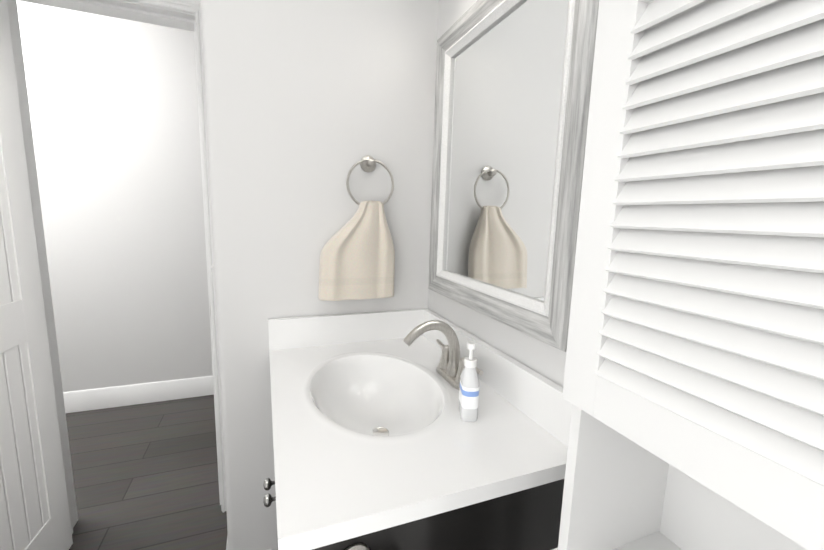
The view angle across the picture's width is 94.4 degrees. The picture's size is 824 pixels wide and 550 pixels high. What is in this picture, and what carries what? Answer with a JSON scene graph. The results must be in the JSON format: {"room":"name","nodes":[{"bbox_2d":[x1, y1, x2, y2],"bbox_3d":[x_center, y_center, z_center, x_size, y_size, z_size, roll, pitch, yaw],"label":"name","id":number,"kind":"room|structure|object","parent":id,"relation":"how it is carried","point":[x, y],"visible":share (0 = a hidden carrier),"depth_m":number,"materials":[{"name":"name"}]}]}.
{"room":"bathroom","nodes":[
{"label":"bathroom","id":0,"kind":"room"},
{"bbox_2d":[16,0,212,391],"bbox_3d":[-1.426,-0.505,2.611,5.120,2.750,0.120,-2,9,-21],"label":"wall","id":1,"kind":"structure","parent":0,"point":[113,108],"depth_m":2.39,"materials":[{"name":"white paint"}]},
{"bbox_2d":[63,376,213,412],"bbox_3d":[-1.438,0.794,2.748,4.880,0.140,0.015,-2,9,-21],"label":"baseboard","id":2,"kind":"structure","parent":1,"relation":"attached to","point":[101,398],"depth_m":2.58,"materials":[{"name":"white wood"}]},
{"bbox_2d":[66,395,227,549],"bbox_3d":[-0.802,1.162,1.132,5.120,0.060,3.800,-2,9,-21],"label":"floor","id":3,"kind":"structure","parent":0,"point":[145,476],"depth_m":1.89,"materials":[{"name":"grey wood"}]},
{"bbox_2d":[264,308,571,549],"bbox_3d":[-0.060,0.649,0.965,0.581,1.046,0.920,-2,9,-21],"label":"bathroom vanity","id":4,"kind":"object","parent":3,"relation":"on","point":[420,429],"visible":0.96,"depth_m":0.76,"materials":[{"name":"black"}]},
{"bbox_2d":[402,319,483,390],"bbox_3d":[0.060,0.202,1.015,0.179,0.170,0.251,-2,9,-21],"label":"faucet","id":5,"kind":"object","parent":4,"relation":"on","point":[443,374],"depth_m":1.02,"materials":[{"name":"silver metal"}]},
{"bbox_2d":[458,341,479,421],"bbox_3d":[0.127,0.231,0.846,0.048,0.168,0.068,-2,9,-21],"label":"soap dispenser","id":6,"kind":"object","parent":4,"relation":"on","point":[468,411],"depth_m":0.82,"materials":[{"name":"white plastic"}]},
{"bbox_2d":[552,0,823,549],"bbox_3d":[0.376,0.494,0.271,0.252,1.588,0.680,-2,9,-21],"label":"cabinet","id":7,"kind":"object","parent":3,"relation":"on","point":[693,389],"visible":1,"depth_m":0.34,"materials":[{"name":"white wood"}]},
{"bbox_2d":[200,0,438,549],"bbox_3d":[-0.384,-0.304,1.492,0.755,2.750,0.568,-2,9,-21],"label":"wall","id":8,"kind":"structure","parent":0,"point":[309,104],"depth_m":1.21,"materials":[{"name":"white paint"}]},
{"bbox_2d":[318,155,394,300],"bbox_3d":[-0.179,-0.156,1.243,0.253,0.468,0.082,-2,9,-21],"label":"towel ring","id":9,"kind":"object","parent":8,"relation":"attached to","point":[357,257],"visible":1,"depth_m":1.23,"materials":[{"name":"beige fabric"}]},
{"bbox_2d":[318,200,394,300],"bbox_3d":[-0.180,-0.081,1.250,0.254,0.325,0.078,-2,9,-21],"label":"towel","id":10,"kind":"object","parent":9,"relation":"hanging from","point":[357,262],"depth_m":1.23,"materials":[{"name":"beige fabric"}]},
{"bbox_2d":[437,0,476,39],"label":"wall","id":11,"kind":"structure","parent":0,"point":[449,11],"depth_m":1.20,"materials":[{"name":"white paint"}]},
{"bbox_2d":[428,289,565,386],"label":"wall","id":12,"kind":"structure","parent":0,"point":[544,359],"depth_m":0.97,"materials":[{"name":"white paint"}]},
{"bbox_2d":[428,0,598,351],"bbox_3d":[0.198,-0.304,0.992,0.030,0.820,0.660,-2,9,-21],"label":"mirror","id":13,"kind":"object","parent":12,"relation":"attached to","point":[513,90],"visible":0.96,"depth_m":0.91,"materials":[{"name":"clear glass"}]},
{"bbox_3d":[-1.064,-1.319,1.290,0.600,0.720,0.140,-2,9,-21],"label":"wall","id":14,"kind":"structure","parent":0,"visible":0},
{"bbox_2d":[0,0,72,549],"bbox_3d":[-1.236,0.111,1.077,0.145,1.990,0.552,-1,9,-17],"label":"door","id":15,"kind":"structure","parent":14,"relation":"in","point":[34,511],"depth_m":1.24,"materials":[{"name":"white wood"}]},
{"bbox_2d":[7,0,225,533],"bbox_3d":[-1.102,0.024,1.498,0.662,2.061,0.182,-2,9,-21],"label":"door frame","id":16,"kind":"structure","parent":14,"relation":"attached to","point":[182,14],"depth_m":1.42,"materials":[{"name":"white wood"}]}
]}

